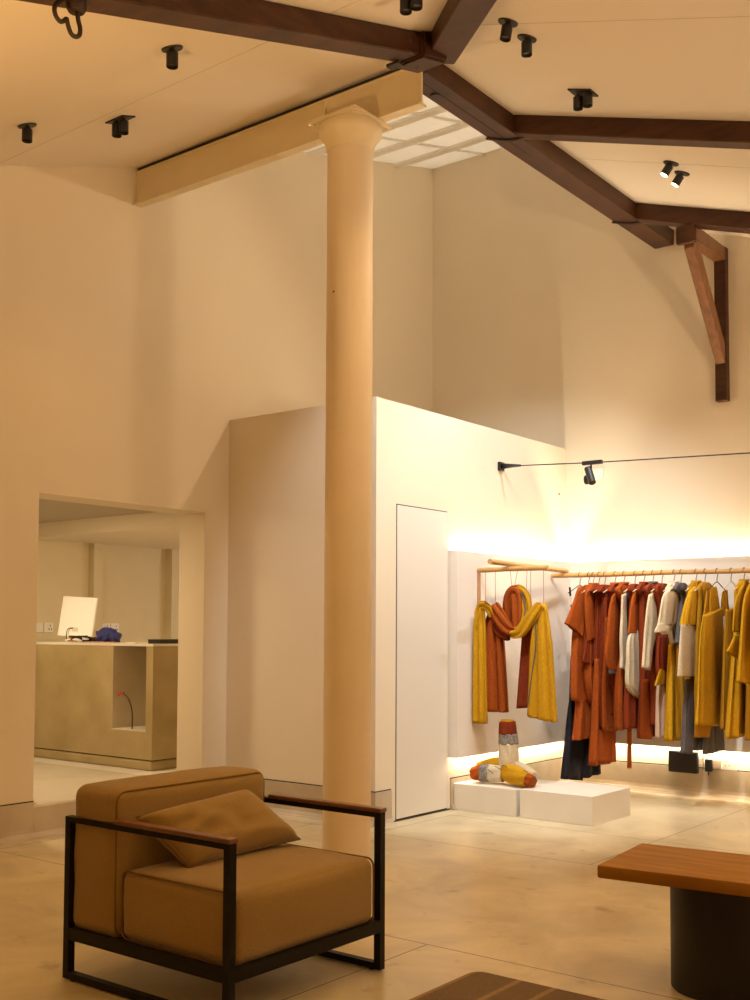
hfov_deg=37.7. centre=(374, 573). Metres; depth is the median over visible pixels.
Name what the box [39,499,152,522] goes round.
ceiling
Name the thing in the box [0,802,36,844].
baseboard
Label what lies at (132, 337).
wall
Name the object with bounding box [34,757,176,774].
floor
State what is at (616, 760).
trim
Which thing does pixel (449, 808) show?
trim
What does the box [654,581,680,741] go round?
dress
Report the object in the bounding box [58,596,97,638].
screen
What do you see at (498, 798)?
podium
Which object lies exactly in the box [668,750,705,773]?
equipment box
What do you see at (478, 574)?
batten
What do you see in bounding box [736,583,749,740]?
dress
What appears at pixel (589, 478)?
spotlight
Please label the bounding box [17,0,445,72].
rafter
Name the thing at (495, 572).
thread
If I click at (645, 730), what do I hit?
dress
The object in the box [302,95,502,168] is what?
skylight
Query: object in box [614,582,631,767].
dress
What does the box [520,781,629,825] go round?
podium
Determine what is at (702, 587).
dress
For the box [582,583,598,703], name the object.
tunic
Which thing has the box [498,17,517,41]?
ceiling spotlight
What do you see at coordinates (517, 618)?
scarf
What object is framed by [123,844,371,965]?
seat cushion
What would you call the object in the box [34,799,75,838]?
baseboard
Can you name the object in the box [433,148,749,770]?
wall
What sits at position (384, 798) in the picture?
baseboard
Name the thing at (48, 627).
wall socket
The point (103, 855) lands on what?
cushion
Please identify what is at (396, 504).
trim
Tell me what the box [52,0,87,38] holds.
iron hook
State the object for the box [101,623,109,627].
wall socket
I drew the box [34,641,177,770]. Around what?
counter
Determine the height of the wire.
0.296 m
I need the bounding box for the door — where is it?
[396,505,446,818]
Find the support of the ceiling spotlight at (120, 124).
attached to the ceiling at (698, 68)
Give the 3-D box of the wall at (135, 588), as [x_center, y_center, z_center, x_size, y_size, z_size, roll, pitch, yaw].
[-3.222,0.291,9.858,0.200,2.600,7.600,-2,-4,38]
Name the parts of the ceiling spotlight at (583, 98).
square plate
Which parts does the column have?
cap plate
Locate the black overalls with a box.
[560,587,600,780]
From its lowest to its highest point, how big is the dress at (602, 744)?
1.421 m
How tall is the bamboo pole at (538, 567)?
0.041 m
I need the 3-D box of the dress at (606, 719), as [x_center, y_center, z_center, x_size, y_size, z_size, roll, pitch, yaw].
[1.847,0.672,8.762,0.090,1.170,0.336,-2,-4,38]
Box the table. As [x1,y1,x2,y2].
[597,843,749,999]
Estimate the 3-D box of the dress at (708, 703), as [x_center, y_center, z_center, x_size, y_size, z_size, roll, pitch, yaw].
[2.476,0.647,8.110,0.113,1.114,0.682,-2,-4,38]
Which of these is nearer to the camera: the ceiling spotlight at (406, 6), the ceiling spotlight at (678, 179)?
the ceiling spotlight at (406, 6)
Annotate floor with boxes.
[0,791,749,999]
[33,761,142,803]
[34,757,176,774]
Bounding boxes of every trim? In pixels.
[0,801,32,806]
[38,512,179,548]
[394,808,449,821]
[395,504,446,819]
[450,757,562,778]
[616,760,749,771]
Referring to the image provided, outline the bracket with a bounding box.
[676,223,729,402]
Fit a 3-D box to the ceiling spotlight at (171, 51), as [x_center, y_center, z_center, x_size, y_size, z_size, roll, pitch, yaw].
[-0.955,-2.437,5.175,0.104,0.106,0.099,-2,-4,38]
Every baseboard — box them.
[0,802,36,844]
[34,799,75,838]
[264,780,373,826]
[374,790,395,826]
[450,758,567,809]
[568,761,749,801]
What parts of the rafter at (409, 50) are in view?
fixing plate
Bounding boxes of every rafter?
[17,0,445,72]
[431,0,496,63]
[514,115,749,148]
[636,203,749,233]
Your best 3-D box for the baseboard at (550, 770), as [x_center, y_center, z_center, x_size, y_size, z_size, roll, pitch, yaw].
[1.115,1.640,8.679,0.055,0.222,1.788,-2,-4,38]
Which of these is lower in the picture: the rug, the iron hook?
the rug
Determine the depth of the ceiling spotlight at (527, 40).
5.64 m
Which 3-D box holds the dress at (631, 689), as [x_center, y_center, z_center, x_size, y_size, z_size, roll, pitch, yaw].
[2.045,0.638,8.587,0.124,1.118,0.516,-2,-4,38]
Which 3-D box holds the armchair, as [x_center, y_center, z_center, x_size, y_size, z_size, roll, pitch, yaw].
[-0.562,1.149,4.171,0.881,0.728,0.849,-2,-4,38]
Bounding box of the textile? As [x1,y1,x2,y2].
[469,719,539,786]
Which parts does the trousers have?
trouser leg, trouser leg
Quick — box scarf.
[472,584,557,723]
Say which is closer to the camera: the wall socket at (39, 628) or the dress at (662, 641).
the dress at (662, 641)
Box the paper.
[84,641,118,642]
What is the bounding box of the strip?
[138,68,400,170]
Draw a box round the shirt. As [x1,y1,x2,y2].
[641,581,658,725]
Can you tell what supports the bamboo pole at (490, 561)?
on the bamboo pole at (538, 567)
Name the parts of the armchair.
frame, wooden armrest, seat frame, frame, wooden armrest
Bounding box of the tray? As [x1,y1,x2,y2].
[148,639,177,643]
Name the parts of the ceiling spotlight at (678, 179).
round plate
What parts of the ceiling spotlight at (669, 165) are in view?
round plate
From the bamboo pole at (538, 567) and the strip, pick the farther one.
the bamboo pole at (538, 567)
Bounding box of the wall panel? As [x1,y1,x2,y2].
[448,550,570,757]
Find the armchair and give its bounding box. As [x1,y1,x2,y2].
[62,766,386,999]
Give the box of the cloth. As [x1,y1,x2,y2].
[96,627,121,641]
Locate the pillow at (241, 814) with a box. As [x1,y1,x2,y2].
[136,789,300,867]
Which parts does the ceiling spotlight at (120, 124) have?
square plate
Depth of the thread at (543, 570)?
7.88 m
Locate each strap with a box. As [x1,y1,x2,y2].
[486,137,525,141]
[612,221,642,224]
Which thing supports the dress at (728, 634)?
hanging from the hanger
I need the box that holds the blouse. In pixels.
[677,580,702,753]
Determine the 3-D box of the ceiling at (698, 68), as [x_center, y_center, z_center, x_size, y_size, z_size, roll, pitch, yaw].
[1.076,-2.112,4.028,8.726,2.070,9.488,-2,-4,38]
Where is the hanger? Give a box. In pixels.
[706,568,725,590]
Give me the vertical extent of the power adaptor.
0.125 m
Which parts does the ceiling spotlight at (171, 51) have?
round plate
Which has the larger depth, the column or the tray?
the tray
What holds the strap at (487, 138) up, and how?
attached to the rafter at (640, 131)
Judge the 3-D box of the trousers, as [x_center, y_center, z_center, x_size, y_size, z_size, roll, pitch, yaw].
[2.534,0.784,8.250,0.065,1.100,0.379,-2,-4,38]
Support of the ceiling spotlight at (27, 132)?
attached to the ceiling at (698, 68)
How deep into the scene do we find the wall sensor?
9.31 m
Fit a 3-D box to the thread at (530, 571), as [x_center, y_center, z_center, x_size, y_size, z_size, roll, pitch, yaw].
[1.125,0.108,7.943,0.004,0.266,0.004,-2,-4,38]
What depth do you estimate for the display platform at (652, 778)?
8.79 m
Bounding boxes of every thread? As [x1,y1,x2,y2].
[495,572,495,602]
[530,571,530,601]
[543,570,543,603]
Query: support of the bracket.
attached to the wall at (555, 324)
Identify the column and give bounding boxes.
[308,104,391,862]
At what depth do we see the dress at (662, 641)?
8.35 m
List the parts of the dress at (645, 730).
panel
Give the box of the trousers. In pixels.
[702,726,724,753]
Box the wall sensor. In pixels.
[593,468,602,479]
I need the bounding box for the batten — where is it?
[477,573,480,602]
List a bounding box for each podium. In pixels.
[454,779,554,816]
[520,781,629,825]
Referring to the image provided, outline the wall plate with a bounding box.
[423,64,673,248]
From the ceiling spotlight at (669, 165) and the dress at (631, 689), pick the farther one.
the dress at (631, 689)
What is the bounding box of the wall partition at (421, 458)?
[226,397,565,820]
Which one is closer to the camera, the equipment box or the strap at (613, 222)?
the strap at (613, 222)
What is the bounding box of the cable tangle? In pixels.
[65,635,96,641]
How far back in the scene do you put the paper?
9.01 m
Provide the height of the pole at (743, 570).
0.044 m
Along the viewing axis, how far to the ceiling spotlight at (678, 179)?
7.34 m
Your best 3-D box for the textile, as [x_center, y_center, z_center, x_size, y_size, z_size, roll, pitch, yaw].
[0.956,1.288,7.949,0.560,0.456,0.229,-2,-4,38]
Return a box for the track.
[498,452,749,471]
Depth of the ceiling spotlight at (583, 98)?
6.25 m
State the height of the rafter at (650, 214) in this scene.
2.124 m
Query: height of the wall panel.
1.506 m
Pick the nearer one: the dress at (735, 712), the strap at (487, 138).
the strap at (487, 138)
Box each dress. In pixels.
[564,585,590,740]
[588,585,615,765]
[595,584,616,730]
[604,582,619,713]
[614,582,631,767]
[623,584,638,728]
[635,582,654,739]
[653,583,668,737]
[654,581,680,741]
[673,583,687,739]
[694,582,712,737]
[694,586,725,737]
[720,590,733,729]
[725,579,749,738]
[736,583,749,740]
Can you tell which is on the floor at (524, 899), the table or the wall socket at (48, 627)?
the table
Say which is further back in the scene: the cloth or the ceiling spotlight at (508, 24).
the cloth
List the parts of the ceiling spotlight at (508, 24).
round plate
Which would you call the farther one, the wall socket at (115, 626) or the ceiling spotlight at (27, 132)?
the wall socket at (115, 626)
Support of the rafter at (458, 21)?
attached to the ceiling at (698, 68)
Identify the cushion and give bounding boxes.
[73,766,263,936]
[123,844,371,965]
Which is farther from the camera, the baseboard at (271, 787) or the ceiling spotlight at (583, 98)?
the baseboard at (271, 787)
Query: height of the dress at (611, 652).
1.038 m
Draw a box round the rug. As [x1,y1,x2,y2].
[409,972,604,999]
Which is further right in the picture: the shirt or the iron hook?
the shirt
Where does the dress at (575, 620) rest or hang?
hanging from the hanger
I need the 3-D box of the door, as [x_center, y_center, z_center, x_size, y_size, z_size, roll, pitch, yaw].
[0.327,0.609,7.770,0.026,2.145,0.610,-2,-4,38]
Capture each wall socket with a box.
[36,623,42,631]
[44,623,52,632]
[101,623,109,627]
[110,623,118,631]
[709,756,736,770]
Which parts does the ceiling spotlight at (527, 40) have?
round plate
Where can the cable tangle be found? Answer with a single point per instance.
(86, 638)
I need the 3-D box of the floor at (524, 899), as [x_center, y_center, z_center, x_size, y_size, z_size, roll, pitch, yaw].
[0.924,1.555,3.883,8.996,0.100,9.788,-2,-4,38]
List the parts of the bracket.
arm, wall post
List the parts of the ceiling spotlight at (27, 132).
round plate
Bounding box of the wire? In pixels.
[117,692,132,728]
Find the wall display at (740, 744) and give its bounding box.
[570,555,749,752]
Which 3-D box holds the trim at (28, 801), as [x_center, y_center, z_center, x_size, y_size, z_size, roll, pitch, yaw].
[-3.711,1.308,4.822,0.004,0.007,5.151,-2,-4,38]
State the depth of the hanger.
8.21 m
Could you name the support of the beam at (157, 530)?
attached to the wall at (135, 588)
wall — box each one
[0,152,432,804]
[36,539,178,641]
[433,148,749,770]
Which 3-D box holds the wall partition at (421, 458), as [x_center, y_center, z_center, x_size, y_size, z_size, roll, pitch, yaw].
[0.273,0.316,8.846,1.405,2.876,2.674,-2,-4,38]
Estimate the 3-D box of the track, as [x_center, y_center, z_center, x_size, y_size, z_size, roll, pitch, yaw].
[3.872,-0.867,6.420,7.320,0.230,0.070,-2,-4,38]
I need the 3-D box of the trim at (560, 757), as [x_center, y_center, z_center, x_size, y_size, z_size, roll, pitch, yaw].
[1.095,1.526,8.701,0.004,0.007,1.788,-2,-4,38]
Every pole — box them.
[477,565,548,572]
[487,559,568,572]
[551,568,749,577]
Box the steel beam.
[134,69,425,207]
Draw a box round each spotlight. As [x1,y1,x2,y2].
[17,122,36,143]
[105,115,135,137]
[161,44,182,69]
[400,0,422,15]
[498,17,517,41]
[517,34,536,57]
[567,88,598,110]
[582,460,602,484]
[660,160,678,177]
[671,170,689,186]
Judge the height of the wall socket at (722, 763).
0.097 m
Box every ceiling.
[0,0,749,237]
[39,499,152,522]
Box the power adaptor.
[705,759,712,774]
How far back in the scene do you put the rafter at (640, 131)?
6.49 m
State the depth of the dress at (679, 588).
8.30 m
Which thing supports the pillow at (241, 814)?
on the armchair

